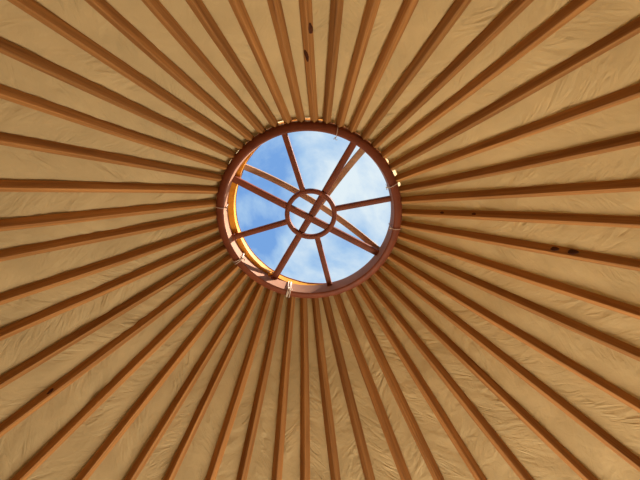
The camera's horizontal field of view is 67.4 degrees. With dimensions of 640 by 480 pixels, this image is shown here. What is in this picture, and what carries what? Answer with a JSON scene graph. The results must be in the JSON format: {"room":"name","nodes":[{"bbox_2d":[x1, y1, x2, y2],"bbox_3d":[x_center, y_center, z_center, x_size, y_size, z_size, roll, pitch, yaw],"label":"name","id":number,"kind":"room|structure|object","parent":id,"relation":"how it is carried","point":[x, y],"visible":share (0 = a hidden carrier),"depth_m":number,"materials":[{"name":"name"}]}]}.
{"room":"traditional dwelling","nodes":[
{"label":"traditional dwelling","id":0,"kind":"room"},
{"bbox_2d":[0,0,639,479],"bbox_3d":[-0.070,0.171,1.853,6.120,1.694,6.120,18,-69,-6],"label":"ceiling","id":1,"kind":"structure","parent":0,"point":[618,68],"depth_m":2.28,"materials":[{"name":"beige fabric"}]},
{"bbox_2d":[0,199,215,230],"bbox_3d":[-1.810,0.009,1.799,2.505,1.680,0.057,5,-68,-1],"label":"pole","id":2,"kind":"object","parent":1,"relation":"attached to","point":[101,214],"visible":0.98,"depth_m":2.26,"materials":[{"name":"brown wood"}]},
{"bbox_2d":[0,211,215,261],"bbox_3d":[-1.818,0.180,1.868,2.508,1.676,0.057,-1,-68,1],"label":"pole","id":3,"kind":"object","parent":1,"relation":"attached to","point":[64,243],"visible":0.99,"depth_m":2.31,"materials":[{"name":"brown wood"}]},
{"bbox_2d":[0,223,218,304],"bbox_3d":[-1.799,0.410,1.960,2.509,1.674,0.060,-8,-68,4],"label":"pole","id":4,"kind":"object","parent":1,"relation":"attached to","point":[48,283],"visible":0.98,"depth_m":2.34,"materials":[{"name":"brown wood"}]},
{"bbox_2d":[0,180,218,193],"bbox_3d":[-1.771,-0.206,1.713,2.506,1.679,0.058,12,-68,-4],"label":"pole","id":5,"kind":"object","parent":1,"relation":"attached to","point":[5,185],"visible":1,"depth_m":2.22,"materials":[{"name":"brown wood"}]},
{"bbox_2d":[0,235,221,340],"bbox_3d":[-1.759,0.588,2.032,2.510,1.672,0.058,-14,-69,6],"label":"pole","id":6,"kind":"object","parent":1,"relation":"attached to","point":[28,322],"visible":0.97,"depth_m":2.37,"materials":[{"name":"brown wood"}]},
{"bbox_2d":[0,132,222,181],"bbox_3d":[-1.688,-0.445,1.615,2.508,1.675,0.060,20,-69,-7],"label":"pole","id":7,"kind":"object","parent":1,"relation":"attached to","point":[6,139],"visible":1,"depth_m":2.15,"materials":[{"name":"brown wood"}]},
{"bbox_2d":[0,245,226,388],"bbox_3d":[-1.683,0.795,2.114,2.509,1.674,0.058,-21,-70,9],"label":"pole","id":8,"kind":"object","parent":1,"relation":"attached to","point":[65,343],"visible":0.98,"depth_m":2.40,"materials":[{"name":"brown wood"}]},
{"bbox_2d":[0,84,227,169],"bbox_3d":[-1.577,-0.654,1.530,2.509,1.674,0.058,28,-70,-10],"label":"pole","id":9,"kind":"object","parent":1,"relation":"attached to","point":[6,93],"visible":1,"depth_m":2.08,"materials":[{"name":"brown wood"}]},
{"bbox_2d":[0,254,232,437],"bbox_3d":[-1.588,0.975,2.187,2.512,1.669,0.059,-28,-71,11],"label":"pole","id":10,"kind":"object","parent":1,"relation":"attached to","point":[96,358],"visible":0.99,"depth_m":2.42,"materials":[{"name":"brown wood"}]},
{"bbox_2d":[0,37,235,158],"bbox_3d":[-1.455,-0.820,1.462,2.508,1.676,0.058,35,-72,-12],"label":"pole","id":11,"kind":"object","parent":1,"relation":"attached to","point":[7,48],"visible":1,"depth_m":2.00,"materials":[{"name":"brown wood"}]},
{"bbox_2d":[11,263,238,479],"bbox_3d":[-1.454,1.162,2.260,2.513,1.668,0.060,-36,-73,14],"label":"pole","id":12,"kind":"object","parent":1,"relation":"attached to","point":[123,375],"visible":0.98,"depth_m":2.45,"materials":[{"name":"brown wood"}]},
{"bbox_2d":[7,0,244,149],"bbox_3d":[-1.307,-0.978,1.398,2.510,1.672,0.058,42,-73,-14],"label":"pole","id":13,"kind":"object","parent":1,"relation":"attached to","point":[30,7],"visible":1,"depth_m":1.95,"materials":[{"name":"brown wood"}]},
{"bbox_2d":[74,271,247,479],"bbox_3d":[-1.293,1.329,2.325,0.058,1.673,2.510,42,-73,-14],"label":"pole","id":14,"kind":"object","parent":1,"relation":"attached to","point":[129,418],"visible":0.96,"depth_m":2.52,"materials":[{"name":"brown wood"}]},
{"bbox_2d":[85,0,253,141],"bbox_3d":[-1.133,-1.116,1.337,0.060,1.677,2.507,-36,-73,14],"label":"pole","id":15,"kind":"object","parent":1,"relation":"attached to","point":[102,7],"visible":1,"depth_m":2.01,"materials":[{"name":"brown wood"}]},
{"bbox_2d":[124,279,256,479],"bbox_3d":[-1.119,1.469,2.377,0.057,1.676,2.508,34,-72,-12],"label":"pole","id":16,"kind":"object","parent":1,"relation":"attached to","point":[181,396],"visible":0.95,"depth_m":2.58,"materials":[{"name":"brown wood"}]},
{"bbox_2d":[141,0,265,133],"bbox_3d":[-0.961,-1.221,1.292,0.057,1.680,2.506,-30,-72,12],"label":"pole","id":17,"kind":"object","parent":1,"relation":"attached to","point":[160,12],"visible":1,"depth_m":2.05,"materials":[{"name":"brown wood"}]},
{"bbox_2d":[163,284,263,479],"bbox_3d":[-0.936,1.580,2.419,0.057,1.672,2.511,26,-70,-9],"label":"pole","id":18,"kind":"object","parent":1,"relation":"attached to","point":[176,462],"visible":0.97,"depth_m":2.62,"materials":[{"name":"brown wood"}]},
{"bbox_2d":[185,0,278,127],"bbox_3d":[-0.775,-1.307,1.254,0.057,1.686,2.501,-24,-70,10],"label":"pole","id":19,"kind":"object","parent":1,"relation":"attached to","point":[198,7],"visible":1,"depth_m":2.06,"materials":[{"name":"brown wood"}]},
{"bbox_2d":[205,289,272,479],"bbox_3d":[-0.707,1.681,2.456,0.060,1.671,2.512,18,-69,-6],"label":"pole","id":20,"kind":"object","parent":1,"relation":"attached to","point":[237,395],"visible":0.96,"depth_m":2.64,"materials":[{"name":"brown wood"}]},
{"bbox_2d":[236,293,283,479],"bbox_3d":[-0.509,1.742,2.477,0.058,1.672,2.511,12,-68,-4],"label":"pole","id":21,"kind":"object","parent":1,"relation":"attached to","point":[249,442],"visible":0.97,"depth_m":2.66,"materials":[{"name":"brown wood"}]},
{"bbox_2d":[228,0,291,123],"bbox_3d":[-0.556,-1.379,1.221,0.058,1.687,2.500,-17,-69,7],"label":"pole","id":22,"kind":"object","parent":1,"relation":"attached to","point":[238,7],"visible":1,"depth_m":2.09,"materials":[{"name":"brown wood"}]},
{"bbox_2d":[272,296,294,479],"bbox_3d":[-0.270,1.783,2.490,0.058,1.675,2.509,4,-68,-1],"label":"pole","id":23,"kind":"object","parent":1,"relation":"attached to","point":[285,367],"visible":0.96,"depth_m":2.67,"materials":[{"name":"brown wood"}]},
{"bbox_2d":[267,0,304,121],"bbox_3d":[-0.314,-1.425,1.198,0.060,1.685,2.502,-9,-69,4],"label":"pole","id":24,"kind":"object","parent":1,"relation":"attached to","point":[275,6],"visible":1,"depth_m":2.09,"materials":[{"name":"brown wood"}]},
{"bbox_2d":[300,298,309,479],"bbox_3d":[-0.071,1.796,2.492,0.058,1.673,2.510,-1,-68,1],"label":"pole","id":25,"kind":"object","parent":1,"relation":"attached to","point":[304,385],"visible":0.98,"depth_m":2.68,"materials":[{"name":"brown wood"}]},
{"bbox_2d":[216,118,401,297],"bbox_3d":[-0.059,-0.169,2.701,1.009,0.261,1.009,0,-68,1],"label":"ring","id":26,"kind":"object","parent":1,"relation":"attached to","point":[233,239],"visible":0.98,"depth_m":2.64,"materials":[{"name":"red paint"}]},
{"bbox_2d":[233,252,244,264],"bbox_3d":[-0.457,0.103,2.717,0.074,0.100,0.039,-31,-72,12],"label":"tie","id":27,"kind":"object","parent":26,"relation":"attached to","point":[242,258],"visible":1,"depth_m":2.68,"materials":[{"name":"white fabric"}]},
{"bbox_2d":[286,281,292,296],"bbox_3d":[-0.178,0.291,2.786,0.032,0.105,0.074,14,-69,-5],"label":"tie","id":28,"kind":"object","parent":26,"relation":"attached to","point":[289,288],"visible":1,"depth_m":2.75,"materials":[{"name":"white fabric"}]},
{"bbox_2d":[229,121,399,185],"bbox_3d":[-0.069,0.136,1.942,6.240,1.662,6.240,0,-68,1],"label":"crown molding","id":29,"kind":"structure","parent":26,"relation":"attached to","point":[394,171],"depth_m":2.63,"materials":[{"name":"beige fabric"}]},
{"bbox_2d":[299,0,318,121],"bbox_3d":[-0.099,-1.439,1.189,0.059,1.685,2.502,-2,-68,2],"label":"pole","id":30,"kind":"object","parent":1,"relation":"attached to","point":[305,6],"visible":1,"depth_m":2.10,"materials":[{"name":"brown wood"}]},
{"bbox_2d":[312,298,340,479],"bbox_3d":[0.145,1.785,2.485,0.060,1.674,2.509,-8,-68,4],"label":"pole","id":31,"kind":"object","parent":1,"relation":"attached to","point":[322,366],"visible":0.98,"depth_m":2.67,"materials":[{"name":"brown wood"}]},
{"bbox_2d":[323,0,343,123],"bbox_3d":[0.112,-1.429,1.190,0.058,1.688,2.500,4,-68,-1],"label":"pole","id":32,"kind":"object","parent":1,"relation":"attached to","point":[336,6],"visible":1,"depth_m":2.09,"materials":[{"name":"brown wood"}]},
{"bbox_2d":[322,297,374,479],"bbox_3d":[0.381,1.742,2.466,0.058,1.676,2.508,-15,-69,7],"label":"pole","id":33,"kind":"object","parent":1,"relation":"attached to","point":[366,464],"visible":0.95,"depth_m":2.66,"materials":[{"name":"brown wood"}]},
{"bbox_2d":[335,0,380,127],"bbox_3d":[0.354,-1.389,1.204,0.058,1.684,2.503,12,-68,-4],"label":"pole","id":34,"kind":"object","parent":1,"relation":"attached to","point":[372,6],"visible":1,"depth_m":2.08,"materials":[{"name":"brown wood"}]},
{"bbox_2d":[334,294,411,479],"bbox_3d":[0.606,1.672,2.435,0.057,1.676,2.508,-23,-70,10],"label":"pole","id":35,"kind":"object","parent":1,"relation":"attached to","point":[380,411],"visible":0.96,"depth_m":2.64,"materials":[{"name":"brown wood"}]},
{"bbox_2d":[348,0,418,132],"bbox_3d":[0.570,-1.325,1.227,0.060,1.682,2.504,19,-69,-7],"label":"pole","id":36,"kind":"object","parent":1,"relation":"attached to","point":[407,8],"visible":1,"depth_m":2.06,"materials":[{"name":"brown wood"}]},
{"bbox_2d":[346,289,443,479],"bbox_3d":[0.784,1.594,2.400,0.057,1.673,2.510,-29,-71,12],"label":"pole","id":37,"kind":"object","parent":1,"relation":"attached to","point":[390,378],"visible":0.96,"depth_m":2.62,"materials":[{"name":"brown wood"}]},
{"bbox_2d":[360,0,471,139],"bbox_3d":[0.804,-1.221,1.268,0.057,1.679,2.506,27,-70,-10],"label":"pole","id":38,"kind":"object","parent":1,"relation":"attached to","point":[458,7],"visible":1,"depth_m":2.03,"materials":[{"name":"brown wood"}]},
{"bbox_2d":[356,284,486,479],"bbox_3d":[0.977,1.479,2.352,0.060,1.671,2.511,-36,-73,14],"label":"pole","id":39,"kind":"object","parent":1,"relation":"attached to","point":[404,357],"visible":0.96,"depth_m":2.57,"materials":[{"name":"brown wood"}]},
{"bbox_2d":[365,278,533,479],"bbox_3d":[1.147,1.344,2.296,2.513,1.668,0.058,42,-73,-14],"label":"pole","id":40,"kind":"object","parent":1,"relation":"attached to","point":[508,456],"visible":0.98,"depth_m":2.52,"materials":[{"name":"brown wood"}]},
{"bbox_2d":[371,0,533,148],"bbox_3d":[1.011,-1.092,1.319,0.057,1.680,2.505,35,-72,-12],"label":"pole","id":41,"kind":"object","parent":1,"relation":"attached to","point":[515,7],"visible":1,"depth_m":1.98,"materials":[{"name":"brown wood"}]},
{"bbox_2d":[373,270,597,479],"bbox_3d":[1.311,1.175,2.227,2.512,1.669,0.058,34,-72,-12],"label":"pole","id":42,"kind":"object","parent":1,"relation":"attached to","point":[498,391],"visible":0.95,"depth_m":2.44,"materials":[{"name":"brown wood"}]},
{"bbox_2d":[380,0,596,158],"bbox_3d":[1.147,-0.981,1.365,0.058,1.674,2.509,40,-73,-14],"label":"pole","id":43,"kind":"object","parent":1,"relation":"attached to","point":[571,10],"visible":1,"depth_m":1.93,"materials":[{"name":"brown wood"}]},
{"bbox_2d":[381,262,639,471],"bbox_3d":[1.433,1.009,2.160,2.515,1.665,0.058,27,-70,-10],"label":"pole","id":44,"kind":"object","parent":1,"relation":"attached to","point":[525,375],"visible":0.98,"depth_m":2.37,"materials":[{"name":"brown wood"}]},
{"bbox_2d":[388,253,639,412],"bbox_3d":[1.537,0.820,2.082,2.514,1.667,0.060,20,-69,-7],"label":"pole","id":45,"kind":"object","parent":1,"relation":"attached to","point":[612,390],"visible":0.98,"depth_m":2.35,"materials":[{"name":"brown wood"}]},
{"bbox_2d":[389,16,639,170],"bbox_3d":[1.292,-0.831,1.424,2.514,1.666,0.060,-39,-74,15],"label":"pole","id":46,"kind":"object","parent":1,"relation":"attached to","point":[632,28],"visible":1,"depth_m":1.93,"materials":[{"name":"brown wood"}]},
{"bbox_2d":[393,242,639,361],"bbox_3d":[1.614,0.612,1.998,2.510,1.672,0.058,13,-69,-4],"label":"pole","id":47,"kind":"object","parent":1,"relation":"attached to","point":[588,332],"visible":0.98,"depth_m":2.32,"materials":[{"name":"brown wood"}]},
{"bbox_2d":[395,83,639,181],"bbox_3d":[1.441,-0.629,1.502,2.513,1.668,0.058,-31,-72,12],"label":"pole","id":48,"kind":"object","parent":1,"relation":"attached to","point":[632,92],"visible":1,"depth_m":2.02,"materials":[{"name":"brown wood"}]},
{"bbox_2d":[398,232,639,319],"bbox_3d":[1.657,0.424,1.921,2.509,1.675,0.057,7,-68,-2],"label":"pole","id":49,"kind":"object","parent":1,"relation":"attached to","point":[559,287],"visible":1,"depth_m":2.29,"materials":[{"name":"brown wood"}]},
{"bbox_2d":[399,132,639,192],"bbox_3d":[1.544,-0.431,1.579,2.510,1.673,0.058,-23,-70,10],"label":"pole","id":50,"kind":"object","parent":1,"relation":"attached to","point":[631,140],"visible":1,"depth_m":2.09,"materials":[{"name":"brown wood"}]},
{"bbox_2d":[401,179,639,203],"bbox_3d":[1.620,-0.222,1.661,2.511,1.671,0.058,-15,-69,7],"label":"pole","id":51,"kind":"object","parent":1,"relation":"attached to","point":[628,185],"visible":1,"depth_m":2.15,"materials":[{"name":"brown wood"}]},
{"bbox_2d":[401,221,639,270],"bbox_3d":[1.675,0.178,1.822,2.512,1.670,0.058,-2,-68,2],"label":"pole","id":52,"kind":"object","parent":1,"relation":"attached to","point":[553,250],"visible":0.99,"depth_m":2.25,"materials":[{"name":"brown wood"}]},
{"bbox_2d":[402,209,639,227],"bbox_3d":[1.659,-0.036,1.735,2.512,1.670,0.062,-9,-69,4],"label":"pole","id":53,"kind":"object","parent":1,"relation":"attached to","point":[511,216],"visible":0.98,"depth_m":2.20,"materials":[{"name":"brown wood"}]}
]}

